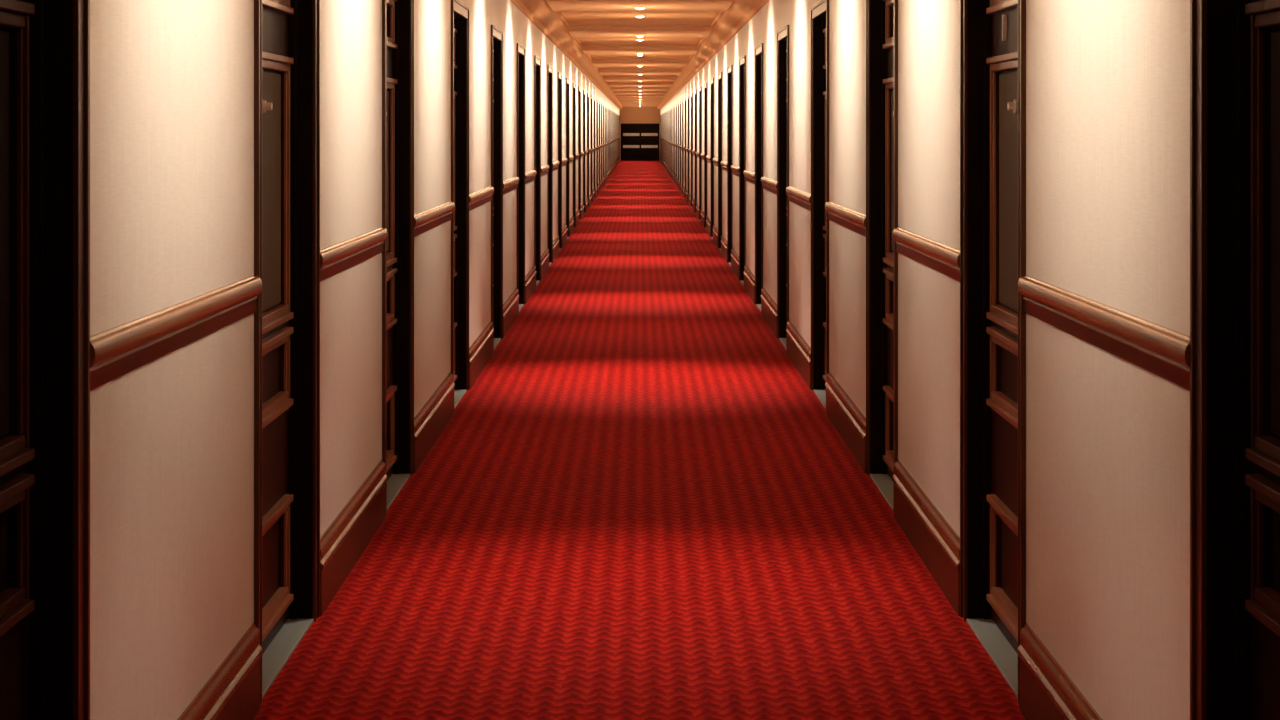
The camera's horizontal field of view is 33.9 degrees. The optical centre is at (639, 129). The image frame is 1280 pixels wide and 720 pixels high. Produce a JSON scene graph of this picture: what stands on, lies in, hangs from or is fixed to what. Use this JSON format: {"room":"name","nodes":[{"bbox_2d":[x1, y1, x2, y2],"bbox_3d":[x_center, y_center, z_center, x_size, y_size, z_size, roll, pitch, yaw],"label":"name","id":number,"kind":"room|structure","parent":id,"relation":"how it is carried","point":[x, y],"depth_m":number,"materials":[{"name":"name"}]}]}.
{"room":"hotel corridor","nodes":[
{"label":"hotel corridor","id":0,"kind":"room"},
{"bbox_2d":[90,0,619,719],"bbox_3d":[-0.970,0.140,45.070,0.140,2.420,95.399,0,0,0],"label":"wall","id":1,"kind":"structure","parent":0,"point":[172,81],"depth_m":4.46,"materials":[{"name":"beige paint"}]},
{"bbox_2d":[0,0,89,719],"bbox_3d":[-0.954,0.357,2.925,0.132,1.985,0.936,0,0,0],"label":"door","id":2,"kind":"structure","parent":1,"relation":"in","point":[45,44],"depth_m":3.33,"materials":[{"name":"brown wood"}]},
{"bbox_2d":[90,275,261,390],"bbox_3d":[-0.892,0.382,4.144,0.024,0.087,1.502,0,0,0],"label":"trim","id":3,"kind":"structure","parent":1,"relation":"attached to","point":[115,352],"depth_m":3.94,"materials":[{"name":"brown wood"}]},
{"bbox_2d":[177,622,261,719],"bbox_3d":[-0.892,1.248,4.144,0.024,0.203,1.502,0,0,0],"label":"baseboard","id":4,"kind":"structure","parent":1,"relation":"attached to","point":[233,692],"depth_m":4.60,"materials":[{"name":"brown wood"}]},
{"bbox_2d":[254,0,319,702],"bbox_3d":[-0.954,0.357,5.363,0.132,1.985,0.936,0,0,0],"label":"door","id":5,"kind":"structure","parent":1,"relation":"in","point":[286,32],"depth_m":5.69,"materials":[{"name":"brown wood"}]},
{"bbox_2d":[320,459,387,615],"bbox_3d":[-0.892,1.248,6.577,0.024,0.203,1.493,0,0,0],"label":"baseboard","id":6,"kind":"structure","parent":1,"relation":"attached to","point":[350,533],"depth_m":6.44,"materials":[{"name":"brown wood"}]},
{"bbox_2d":[320,227,387,281],"bbox_3d":[-0.892,0.382,6.577,0.024,0.087,1.493,0,0,0],"label":"trim","id":7,"kind":"structure","parent":1,"relation":"attached to","point":[334,259],"depth_m":6.45,"materials":[{"name":"brown wood"}]},
{"bbox_2d":[382,0,413,509],"bbox_3d":[-0.954,0.357,7.792,0.132,1.985,0.936,0,0,0],"label":"door","id":8,"kind":"structure","parent":1,"relation":"in","point":[397,15],"depth_m":8.19,"materials":[{"name":"brown wood"}]},
{"bbox_2d":[414,371,454,472],"bbox_3d":[-0.892,1.248,9.124,0.024,0.203,1.729,0,0,0],"label":"baseboard","id":9,"kind":"structure","parent":1,"relation":"attached to","point":[434,416],"depth_m":8.99,"materials":[{"name":"brown wood"}]},
{"bbox_2d":[414,201,454,236],"bbox_3d":[-0.892,0.382,9.124,0.024,0.087,1.729,0,0,0],"label":"trim","id":10,"kind":"structure","parent":1,"relation":"attached to","point":[424,221],"depth_m":9.00,"materials":[{"name":"brown wood"}]},
{"bbox_2d":[451,0,468,408],"bbox_3d":[-0.954,0.357,10.456,0.132,1.985,0.936,0,0,0],"label":"door","id":11,"kind":"structure","parent":1,"relation":"in","point":[459,11],"depth_m":10.86,"materials":[{"name":"brown wood"}]},
{"bbox_2d":[469,320,493,389],"bbox_3d":[-0.892,1.248,11.798,0.024,0.203,1.748,0,0,0],"label":"baseboard","id":12,"kind":"structure","parent":1,"relation":"attached to","point":[481,350],"depth_m":11.68,"materials":[{"name":"brown wood"}]},
{"bbox_2d":[469,186,493,210],"bbox_3d":[-0.892,0.382,11.798,0.024,0.087,1.748,0,0,0],"label":"trim","id":13,"kind":"structure","parent":1,"relation":"attached to","point":[478,198],"depth_m":11.70,"materials":[{"name":"brown wood"}]},
{"bbox_2d":[491,25,502,348],"bbox_3d":[-0.954,0.357,13.140,0.132,1.985,0.936,0,0,0],"label":"door","id":14,"kind":"structure","parent":1,"relation":"in","point":[496,34],"depth_m":13.55,"materials":[{"name":"brown wood"}]},
{"bbox_2d":[503,287,518,337],"bbox_3d":[-0.892,1.248,14.463,0.024,0.203,1.710,0,0,0],"label":"baseboard","id":15,"kind":"structure","parent":1,"relation":"attached to","point":[511,305],"depth_m":14.37,"materials":[{"name":"brown wood"}]},
{"bbox_2d":[503,176,518,194],"bbox_3d":[-0.892,0.382,14.463,0.024,0.087,1.710,0,0,0],"label":"trim","id":16,"kind":"structure","parent":1,"relation":"attached to","point":[509,185],"depth_m":14.38,"materials":[{"name":"brown wood"}]},
{"bbox_2d":[517,43,524,310],"bbox_3d":[-0.954,0.357,15.786,0.132,1.985,0.936,0,0,0],"label":"door","id":17,"kind":"structure","parent":1,"relation":"in","point":[520,49],"depth_m":16.19,"materials":[{"name":"brown wood"}]},
{"bbox_2d":[525,265,536,303],"bbox_3d":[-0.892,1.248,17.062,0.024,0.203,1.616,0,0,0],"label":"baseboard","id":18,"kind":"structure","parent":1,"relation":"attached to","point":[530,278],"depth_m":16.95,"materials":[{"name":"brown wood"}]},
{"bbox_2d":[525,170,536,183],"bbox_3d":[-0.892,0.382,17.062,0.024,0.087,1.616,0,0,0],"label":"trim","id":19,"kind":"structure","parent":1,"relation":"attached to","point":[529,176],"depth_m":16.99,"materials":[{"name":"brown wood"}]},
{"bbox_2d":[534,55,540,285],"bbox_3d":[-0.954,0.357,18.338,0.132,1.985,0.936,0,0,0],"label":"door","id":20,"kind":"structure","parent":1,"relation":"in","point":[537,61],"depth_m":18.74,"materials":[{"name":"brown wood"}]},
{"bbox_2d":[541,248,549,279],"bbox_3d":[-0.892,1.248,19.613,0.024,0.203,1.616,0,0,0],"label":"baseboard","id":21,"kind":"structure","parent":1,"relation":"attached to","point":[545,256],"depth_m":19.56,"materials":[{"name":"brown wood"}]},
{"bbox_2d":[541,165,549,176],"bbox_3d":[-0.892,0.382,19.613,0.024,0.087,1.616,0,0,0],"label":"trim","id":22,"kind":"structure","parent":1,"relation":"attached to","point":[544,170],"depth_m":19.61,"materials":[{"name":"brown wood"}]},
{"bbox_2d":[547,65,552,265],"bbox_3d":[-0.954,0.357,20.889,0.132,1.985,0.936,0,0,0],"label":"door","id":23,"kind":"structure","parent":1,"relation":"in","point":[549,68],"depth_m":21.30,"materials":[{"name":"brown wood"}]},
{"bbox_2d":[553,235,559,261],"bbox_3d":[-0.892,1.248,22.165,0.024,0.203,1.616,0,0,0],"label":"baseboard","id":24,"kind":"structure","parent":1,"relation":"attached to","point":[556,240],"depth_m":22.14,"materials":[{"name":"brown wood"}]},
{"bbox_2d":[558,72,561,250],"bbox_3d":[-0.954,0.357,23.441,0.132,1.985,0.936,0,0,0],"label":"door","id":25,"kind":"structure","parent":1,"relation":"in","point":[559,74],"depth_m":23.85,"materials":[{"name":"brown wood"}]},
{"bbox_2d":[562,225,567,247],"bbox_3d":[-0.892,1.248,24.716,0.024,0.203,1.616,0,0,0],"label":"baseboard","id":26,"kind":"structure","parent":1,"relation":"attached to","point":[564,230],"depth_m":24.59,"materials":[{"name":"brown wood"}]},
{"bbox_2d":[510,0,622,109],"bbox_3d":[-0.810,-0.985,45.100,0.180,0.170,95.399,0,0,0],"label":"trim","id":27,"kind":"structure","parent":1,"relation":"attached to","point":[553,25],"depth_m":21.62,"materials":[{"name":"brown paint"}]},
{"bbox_2d":[566,78,569,238],"bbox_3d":[-0.954,0.357,25.992,0.132,1.985,0.936,0,0,0],"label":"door","id":28,"kind":"structure","parent":1,"relation":"in","point":[567,79],"depth_m":26.40,"materials":[{"name":"brown wood"}]},
{"bbox_2d":[570,216,573,235],"bbox_3d":[-0.892,1.248,27.268,0.024,0.203,1.616,0,0,0],"label":"baseboard","id":29,"kind":"structure","parent":1,"relation":"attached to","point":[572,217],"depth_m":27.38,"materials":[{"name":"brown wood"}]},
{"bbox_2d":[573,83,575,228],"bbox_3d":[-0.954,0.357,28.544,0.132,1.985,0.936,0,0,0],"label":"door","id":30,"kind":"structure","parent":1,"relation":"in","point":[574,84],"depth_m":28.95,"materials":[{"name":"brown wood"}]},
{"bbox_2d":[578,86,580,220],"bbox_3d":[-0.954,0.357,31.095,0.132,1.985,0.936,0,0,0],"label":"door","id":31,"kind":"structure","parent":1,"relation":"in","point":[579,88],"depth_m":31.50,"materials":[{"name":"brown wood"}]},
{"bbox_2d":[583,90,584,213],"bbox_3d":[-0.954,0.357,33.647,0.132,1.985,0.936,0,0,0],"label":"door","id":32,"kind":"structure","parent":1,"relation":"in","point":[583,90],"depth_m":34.06,"materials":[{"name":"brown wood"}]},
{"bbox_2d":[587,93,588,207],"bbox_3d":[-0.954,0.357,36.198,0.132,1.985,0.936,0,0,0],"label":"door","id":33,"kind":"structure","parent":1,"relation":"in","point":[587,93],"depth_m":36.61,"materials":[{"name":"brown wood"}]},
{"bbox_2d":[591,95,591,195],"bbox_3d":[-0.954,0.357,38.750,0.132,1.985,0.936,0,0,0],"label":"door","id":34,"kind":"structure","parent":1,"relation":"in","point":[591,95],"depth_m":39.16,"materials":[{"name":"brown wood"}]},
{"bbox_2d":[594,98,594,191],"bbox_3d":[-0.954,0.357,41.301,0.132,1.985,0.936,0,0,0],"label":"door","id":35,"kind":"structure","parent":1,"relation":"in","point":[594,98],"depth_m":41.71,"materials":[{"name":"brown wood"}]},
{"bbox_2d":[596,99,597,193],"bbox_3d":[-0.954,0.357,43.853,0.132,1.985,0.936,0,0,0],"label":"door","id":36,"kind":"structure","parent":1,"relation":"in","point":[596,99],"depth_m":44.26,"materials":[{"name":"brown wood"}]},
{"bbox_2d":[599,101,599,184],"bbox_3d":[-0.954,0.357,46.404,0.132,1.985,0.936,0,0,0],"label":"door","id":37,"kind":"structure","parent":1,"relation":"in","point":[599,101],"depth_m":46.81,"materials":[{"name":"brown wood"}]},
{"bbox_2d":[601,103,601,179],"bbox_3d":[-0.954,0.357,48.956,0.132,1.985,0.936,0,0,0],"label":"door","id":38,"kind":"structure","parent":1,"relation":"in","point":[601,103],"depth_m":48.49,"materials":[{"name":"brown wood"}]},
{"bbox_2d":[603,104,603,177],"bbox_3d":[-0.954,0.357,51.507,0.132,1.985,0.936,0,0,0],"label":"door","id":39,"kind":"structure","parent":1,"relation":"in","point":[603,104],"depth_m":51.92,"materials":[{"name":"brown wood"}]},
{"bbox_2d":[605,105,605,181],"bbox_3d":[-0.954,0.357,54.059,0.132,1.985,0.936,0,0,0],"label":"door","id":40,"kind":"structure","parent":1,"relation":"in","point":[605,105],"depth_m":54.46,"materials":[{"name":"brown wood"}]},
{"bbox_2d":[606,106,606,172],"bbox_3d":[-0.954,0.357,56.610,0.132,1.985,0.936,0,0,0],"label":"door","id":41,"kind":"structure","parent":1,"relation":"in","point":[606,106],"depth_m":56.14,"materials":[{"name":"brown wood"}]},
{"bbox_2d":[608,108,608,177],"bbox_3d":[-0.954,0.357,59.162,0.132,1.985,0.936,0,0,0],"label":"door","id":42,"kind":"structure","parent":1,"relation":"in","point":[608,108],"depth_m":59.57,"materials":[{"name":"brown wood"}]},
{"bbox_2d":[609,108,609,169],"bbox_3d":[-0.954,0.357,61.713,0.132,1.985,0.936,0,0,0],"label":"door","id":43,"kind":"structure","parent":1,"relation":"in","point":[609,108],"depth_m":61.25,"materials":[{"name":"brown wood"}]},
{"bbox_2d":[610,109,610,167],"bbox_3d":[-0.954,0.357,64.265,0.132,1.985,0.936,0,0,0],"label":"door","id":44,"kind":"structure","parent":1,"relation":"in","point":[610,109],"depth_m":63.80,"materials":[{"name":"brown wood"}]},
{"bbox_2d":[614,112,614,162],"bbox_3d":[-0.954,0.357,74.471,0.132,1.985,0.936,0,0,0],"label":"door","id":45,"kind":"structure","parent":1,"relation":"in","point":[614,112],"depth_m":74.01,"materials":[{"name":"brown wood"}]},
{"bbox_2d":[254,160,1025,719],"bbox_3d":[0.000,1.410,46.124,2.300,0.120,97.749,0,0,0],"label":"floor","id":46,"kind":"structure","parent":0,"point":[640,506],"depth_m":6.84,"materials":[{"name":"red carpet"}]},
{"bbox_2d":[561,12,718,81],"bbox_3d":[0.000,-1.130,46.124,2.300,0.120,97.749,0,0,0],"label":"ceiling","id":47,"kind":"structure","parent":0,"point":[573,18],"depth_m":21.10,"materials":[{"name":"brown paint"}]},
{"bbox_2d":[546,0,733,11],"bbox_3d":[0.000,-1.036,17.062,1.460,0.072,1.520,0,0,0],"label":"trim","id":48,"kind":"structure","parent":47,"relation":"attached to","point":[556,5],"depth_m":16.87,"materials":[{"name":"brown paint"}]},
{"bbox_2d":[569,25,710,37],"bbox_3d":[0.000,-1.036,22.165,1.460,0.072,1.520,0,0,0],"label":"trim","id":49,"kind":"structure","parent":47,"relation":"attached to","point":[576,31],"depth_m":21.47,"materials":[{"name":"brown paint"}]},
{"bbox_2d":[582,45,697,54],"bbox_3d":[0.000,-1.036,27.268,1.460,0.072,1.520,0,0,0],"label":"trim","id":50,"kind":"structure","parent":47,"relation":"attached to","point":[587,49],"depth_m":26.56,"materials":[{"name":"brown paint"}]},
{"bbox_2d":[592,59,687,65],"bbox_3d":[0.000,-1.036,32.371,1.460,0.072,1.520,0,0,0],"label":"trim","id":51,"kind":"structure","parent":47,"relation":"attached to","point":[595,62],"depth_m":31.67,"materials":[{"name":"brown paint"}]},
{"bbox_2d":[598,69,681,74],"bbox_3d":[0.000,-1.036,37.474,1.460,0.072,1.520,0,0,0],"label":"trim","id":52,"kind":"structure","parent":47,"relation":"attached to","point":[601,71],"depth_m":36.76,"materials":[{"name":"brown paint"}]},
{"bbox_2d":[603,76,676,80],"bbox_3d":[0.000,-1.036,42.577,1.460,0.072,1.520,0,0,0],"label":"trim","id":53,"kind":"structure","parent":47,"relation":"attached to","point":[606,78],"depth_m":41.87,"materials":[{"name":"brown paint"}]},
{"bbox_2d":[607,82,672,86],"bbox_3d":[0.000,-1.036,47.680,1.460,0.072,1.520,0,0,0],"label":"trim","id":54,"kind":"structure","parent":47,"relation":"attached to","point":[610,84],"depth_m":46.97,"materials":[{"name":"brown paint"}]},
{"bbox_2d":[611,87,668,90],"bbox_3d":[0.000,-1.036,52.783,1.460,0.072,1.520,0,0,0],"label":"trim","id":55,"kind":"structure","parent":47,"relation":"attached to","point":[612,88],"depth_m":52.07,"materials":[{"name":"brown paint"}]},
{"bbox_2d":[613,91,666,93],"bbox_3d":[0.000,-1.036,57.886,1.460,0.072,1.520,0,0,0],"label":"trim","id":56,"kind":"structure","parent":47,"relation":"attached to","point":[614,92],"depth_m":57.17,"materials":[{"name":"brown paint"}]},
{"bbox_2d":[615,94,664,96],"bbox_3d":[0.000,-1.036,62.989,1.460,0.072,1.520,0,0,0],"label":"trim","id":57,"kind":"structure","parent":47,"relation":"attached to","point":[616,95],"depth_m":62.27,"materials":[{"name":"pink paint"}]},
{"bbox_2d":[619,99,660,101],"bbox_3d":[0.000,-1.036,73.195,1.460,0.072,1.520,0,0,0],"label":"trim","id":58,"kind":"structure","parent":47,"relation":"attached to","point":[620,100],"depth_m":72.49,"materials":[{"name":"pink paint"}]},
{"bbox_2d":[617,97,662,98],"bbox_3d":[0.000,-1.036,68.092,1.460,0.072,1.520,0,0,0],"label":"trim","id":59,"kind":"structure","parent":47,"relation":"attached to","point":[618,97],"depth_m":67.38,"materials":[{"name":"pink paint"}]},
{"bbox_2d":[621,103,658,104],"bbox_3d":[0.000,-1.036,83.401,1.460,0.072,1.520,0,0,0],"label":"trim","id":60,"kind":"structure","parent":47,"relation":"attached to","point":[622,103],"depth_m":82.72,"materials":[{"name":"pink paint"}]},
{"bbox_2d":[620,106,659,160],"bbox_3d":[0.000,0.140,92.859,2.080,2.420,0.120,0,0,0],"label":"wall","id":61,"kind":"structure","parent":0,"point":[628,114],"depth_m":92.80,"materials":[{"name":"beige paint"}]},
{"bbox_2d":[621,123,658,160],"bbox_3d":[0.000,0.530,92.839,1.720,1.640,0.120,0,0,0],"label":"door","id":62,"kind":"structure","parent":61,"relation":"in","point":[639,141],"depth_m":92.85,"materials":[{"name":"wood"}]},
{"bbox_2d":[660,0,1189,719],"bbox_3d":[0.970,0.140,45.070,0.140,2.420,95.399,0,0,0],"label":"wall","id":63,"kind":"structure","parent":0,"point":[1108,81],"depth_m":4.51,"materials":[{"name":"beige paint"}]},
{"bbox_2d":[665,112,665,162],"bbox_3d":[0.954,0.357,74.471,0.132,1.985,0.936,0,0,0],"label":"door","id":64,"kind":"structure","parent":63,"relation":"in","point":[665,112],"depth_m":74.01,"materials":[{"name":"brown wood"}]},
{"bbox_2d":[669,109,669,167],"bbox_3d":[0.954,0.357,64.265,0.132,1.985,0.936,0,0,0],"label":"door","id":65,"kind":"structure","parent":63,"relation":"in","point":[669,109],"depth_m":63.80,"materials":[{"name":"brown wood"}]},
{"bbox_2d":[670,108,670,169],"bbox_3d":[0.954,0.357,61.713,0.132,1.985,0.936,0,0,0],"label":"door","id":66,"kind":"structure","parent":63,"relation":"in","point":[670,108],"depth_m":61.25,"materials":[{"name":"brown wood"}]},
{"bbox_2d":[671,108,671,177],"bbox_3d":[0.954,0.357,59.162,0.132,1.985,0.936,0,0,0],"label":"door","id":67,"kind":"structure","parent":63,"relation":"in","point":[671,108],"depth_m":59.57,"materials":[{"name":"brown wood"}]},
{"bbox_2d":[673,106,673,172],"bbox_3d":[0.954,0.357,56.610,0.132,1.985,0.936,0,0,0],"label":"door","id":68,"kind":"structure","parent":63,"relation":"in","point":[673,106],"depth_m":56.14,"materials":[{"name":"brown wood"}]},
{"bbox_2d":[674,105,674,181],"bbox_3d":[0.954,0.357,54.059,0.132,1.985,0.936,0,0,0],"label":"door","id":69,"kind":"structure","parent":63,"relation":"in","point":[674,105],"depth_m":54.46,"materials":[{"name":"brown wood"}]},
{"bbox_2d":[676,104,676,177],"bbox_3d":[0.954,0.357,51.507,0.132,1.985,0.936,0,0,0],"label":"door","id":70,"kind":"structure","parent":63,"relation":"in","point":[676,104],"depth_m":51.92,"materials":[{"name":"brown wood"}]},
{"bbox_2d":[678,103,678,179],"bbox_3d":[0.954,0.357,48.956,0.132,1.985,0.936,0,0,0],"label":"door","id":71,"kind":"structure","parent":63,"relation":"in","point":[678,103],"depth_m":48.49,"materials":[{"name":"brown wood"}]},
{"bbox_2d":[680,101,680,184],"bbox_3d":[0.954,0.357,46.404,0.132,1.985,0.936,0,0,0],"label":"door","id":72,"kind":"structure","parent":63,"relation":"in","point":[680,101],"depth_m":46.81,"materials":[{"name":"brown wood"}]},
{"bbox_2d":[682,99,683,193],"bbox_3d":[0.954,0.357,43.853,0.132,1.985,0.936,0,0,0],"label":"door","id":73,"kind":"structure","parent":63,"relation":"in","point":[683,99],"depth_m":44.26,"materials":[{"name":"brown wood"}]},
{"bbox_2d":[685,98,685,191],"bbox_3d":[0.954,0.357,41.301,0.132,1.985,0.936,0,0,0],"label":"door","id":74,"kind":"structure","parent":63,"relation":"in","point":[685,98],"depth_m":41.71,"materials":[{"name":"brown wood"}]},
{"bbox_2d":[688,95,688,195],"bbox_3d":[0.954,0.357,38.750,0.132,1.985,0.936,0,0,0],"label":"door","id":75,"kind":"structure","parent":63,"relation":"in","point":[688,95],"depth_m":39.16,"materials":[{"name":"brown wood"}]},
{"bbox_2d":[691,93,692,207],"bbox_3d":[0.954,0.357,36.198,0.132,1.985,0.936,0,0,0],"label":"door","id":76,"kind":"structure","parent":63,"relation":"in","point":[691,93],"depth_m":36.61,"materials":[{"name":"brown wood"}]},
{"bbox_2d":[695,90,696,213],"bbox_3d":[0.954,0.357,33.647,0.132,1.985,0.936,0,0,0],"label":"door","id":77,"kind":"structure","parent":63,"relation":"in","point":[695,90],"depth_m":34.06,"materials":[{"name":"brown wood"}]},
{"bbox_2d":[699,86,701,220],"bbox_3d":[0.954,0.357,31.095,0.132,1.985,0.936,0,0,0],"label":"door","id":78,"kind":"structure","parent":63,"relation":"in","point":[700,88],"depth_m":31.50,"materials":[{"name":"brown wood"}]},
{"bbox_2d":[704,83,706,228],"bbox_3d":[0.954,0.357,28.544,0.132,1.985,0.936,0,0,0],"label":"door","id":79,"kind":"structure","parent":63,"relation":"in","point":[705,84],"depth_m":28.95,"materials":[{"name":"brown wood"}]},
{"bbox_2d":[706,216,709,235],"bbox_3d":[0.892,1.248,27.268,0.024,0.203,1.616,0,0,0],"label":"baseboard","id":80,"kind":"structure","parent":63,"relation":"attached to","point":[707,217],"depth_m":27.38,"materials":[{"name":"brown wood"}]},
{"bbox_2d":[710,78,713,238],"bbox_3d":[0.954,0.357,25.992,0.132,1.985,0.936,0,0,0],"label":"door","id":81,"kind":"structure","parent":63,"relation":"in","point":[712,79],"depth_m":26.40,"materials":[{"name":"brown wood"}]},
{"bbox_2d":[657,0,769,109],"bbox_3d":[0.810,-0.985,45.100,0.180,0.170,95.399,0,0,0],"label":"trim","id":82,"kind":"structure","parent":63,"relation":"attached to","point":[726,25],"depth_m":21.62,"materials":[{"name":"pink paint"}]},
{"bbox_2d":[712,225,717,247],"bbox_3d":[0.892,1.248,24.716,0.024,0.203,1.616,0,0,0],"label":"baseboard","id":83,"kind":"structure","parent":63,"relation":"attached to","point":[715,230],"depth_m":24.59,"materials":[{"name":"brown wood"}]},
{"bbox_2d":[718,72,721,250],"bbox_3d":[0.954,0.357,23.441,0.132,1.985,0.936,0,0,0],"label":"door","id":84,"kind":"structure","parent":63,"relation":"in","point":[719,74],"depth_m":23.85,"materials":[{"name":"brown wood"}]},
{"bbox_2d":[720,235,726,261],"bbox_3d":[0.892,1.248,22.165,0.024,0.203,1.616,0,0,0],"label":"baseboard","id":85,"kind":"structure","parent":63,"relation":"attached to","point":[723,240],"depth_m":22.14,"materials":[{"name":"brown wood"}]},
{"bbox_2d":[727,65,732,265],"bbox_3d":[0.954,0.357,20.889,0.132,1.985,0.936,0,0,0],"label":"door","id":86,"kind":"structure","parent":63,"relation":"in","point":[730,68],"depth_m":21.30,"materials":[{"name":"brown wood"}]},
{"bbox_2d":[730,248,738,279],"bbox_3d":[0.892,1.248,19.613,0.024,0.203,1.616,0,0,0],"label":"baseboard","id":87,"kind":"structure","parent":63,"relation":"attached to","point":[734,256],"depth_m":19.56,"materials":[{"name":"brown wood"}]},
{"bbox_2d":[730,165,738,176],"bbox_3d":[0.892,0.382,19.613,0.024,0.087,1.616,0,0,0],"label":"trim","id":88,"kind":"structure","parent":63,"relation":"attached to","point":[735,170],"depth_m":19.61,"materials":[{"name":"brown wood"}]},
{"bbox_2d":[739,55,745,285],"bbox_3d":[0.954,0.357,18.338,0.132,1.985,0.936,0,0,0],"label":"door","id":89,"kind":"structure","parent":63,"relation":"in","point":[742,61],"depth_m":18.74,"materials":[{"name":"brown wood"}]},
{"bbox_2d":[743,265,754,303],"bbox_3d":[0.892,1.248,17.062,0.024,0.203,1.616,0,0,0],"label":"baseboard","id":90,"kind":"structure","parent":63,"relation":"attached to","point":[749,278],"depth_m":16.95,"materials":[{"name":"brown wood"}]},
{"bbox_2d":[743,170,754,183],"bbox_3d":[0.892,0.382,17.062,0.024,0.087,1.616,0,0,0],"label":"trim","id":91,"kind":"structure","parent":63,"relation":"attached to","point":[749,176],"depth_m":16.99,"materials":[{"name":"brown wood"}]},
{"bbox_2d":[755,43,762,310],"bbox_3d":[0.954,0.357,15.786,0.132,1.985,0.936,0,0,0],"label":"door","id":92,"kind":"structure","parent":63,"relation":"in","point":[759,49],"depth_m":16.19,"materials":[{"name":"brown wood"}]},
{"bbox_2d":[761,287,776,337],"bbox_3d":[0.892,1.248,14.463,0.024,0.203,1.710,0,0,0],"label":"baseboard","id":93,"kind":"structure","parent":63,"relation":"attached to","point":[768,305],"depth_m":14.37,"materials":[{"name":"brown wood"}]},
{"bbox_2d":[761,176,776,194],"bbox_3d":[0.892,0.382,14.463,0.024,0.087,1.710,0,0,0],"label":"trim","id":94,"kind":"structure","parent":63,"relation":"attached to","point":[770,185],"depth_m":14.38,"materials":[{"name":"brown wood"}]},
{"bbox_2d":[777,25,788,348],"bbox_3d":[0.954,0.357,13.140,0.132,1.985,0.936,0,0,0],"label":"door","id":95,"kind":"structure","parent":63,"relation":"in","point":[783,34],"depth_m":13.55,"materials":[{"name":"brown wood"}]},
{"bbox_2d":[786,320,810,389],"bbox_3d":[0.892,1.248,11.798,0.024,0.203,1.748,0,0,0],"label":"baseboard","id":96,"kind":"structure","parent":63,"relation":"attached to","point":[798,350],"depth_m":11.68,"materials":[{"name":"brown wood"}]},
{"bbox_2d":[786,186,810,210],"bbox_3d":[0.892,0.382,11.798,0.024,0.087,1.748,0,0,0],"label":"trim","id":97,"kind":"structure","parent":63,"relation":"attached to","point":[801,198],"depth_m":11.70,"materials":[{"name":"brown wood"}]},
{"bbox_2d":[811,0,828,408],"bbox_3d":[0.954,0.357,10.456,0.132,1.985,0.936,0,0,0],"label":"door","id":98,"kind":"structure","parent":63,"relation":"in","point":[820,11],"depth_m":10.86,"materials":[{"name":"brown wood"}]},
{"bbox_2d":[825,371,865,472],"bbox_3d":[0.892,1.248,9.124,0.024,0.203,1.729,0,0,0],"label":"baseboard","id":99,"kind":"structure","parent":63,"relation":"attached to","point":[845,416],"depth_m":8.99,"materials":[{"name":"brown wood"}]},
{"bbox_2d":[825,201,865,236],"bbox_3d":[0.892,0.382,9.124,0.024,0.087,1.729,0,0,0],"label":"trim","id":100,"kind":"structure","parent":63,"relation":"attached to","point":[855,221],"depth_m":9.00,"materials":[{"name":"brown wood"}]},
{"bbox_2d":[866,0,897,509],"bbox_3d":[0.954,0.357,7.792,0.132,1.985,0.936,0,0,0],"label":"door","id":101,"kind":"structure","parent":63,"relation":"in","point":[881,15],"depth_m":8.19,"materials":[{"name":"brown wood"}]},
{"bbox_2d":[892,459,959,615],"bbox_3d":[0.892,1.248,6.577,0.024,0.203,1.493,0,0,0],"label":"baseboard","id":102,"kind":"structure","parent":63,"relation":"attached to","point":[929,533],"depth_m":6.43,"materials":[{"name":"brown wood"}]},
{"bbox_2d":[892,227,959,281],"bbox_3d":[0.892,0.382,6.577,0.024,0.087,1.493,0,0,0],"label":"trim","id":103,"kind":"structure","parent":63,"relation":"attached to","point":[945,259],"depth_m":6.45,"materials":[{"name":"brown wood"}]},
{"bbox_2d":[960,0,1025,702],"bbox_3d":[0.954,0.357,5.363,0.132,1.985,0.936,0,0,0],"label":"door","id":104,"kind":"structure","parent":63,"relation":"in","point":[992,32],"depth_m":5.69,"materials":[{"name":"brown wood"}]},
{"bbox_2d":[1018,622,1102,719],"bbox_3d":[0.892,1.248,4.144,0.024,0.203,1.502,0,0,0],"label":"baseboard","id":105,"kind":"structure","parent":63,"relation":"attached to","point":[1046,692],"depth_m":4.60,"materials":[{"name":"brown wood"}]},
{"bbox_2d":[1018,275,1189,390],"bbox_3d":[0.892,0.382,4.144,0.024,0.087,1.502,0,0,0],"label":"trim","id":106,"kind":"structure","parent":63,"relation":"attached to","point":[1164,352],"depth_m":3.94,"materials":[{"name":"brown wood"}]},
{"bbox_2d":[1190,0,1279,719],"bbox_3d":[0.954,0.357,2.925,0.132,1.985,0.936,0,0,0],"label":"door","id":107,"kind":"structure","parent":63,"relation":"in","point":[1235,44],"depth_m":3.33,"materials":[{"name":"brown wood"}]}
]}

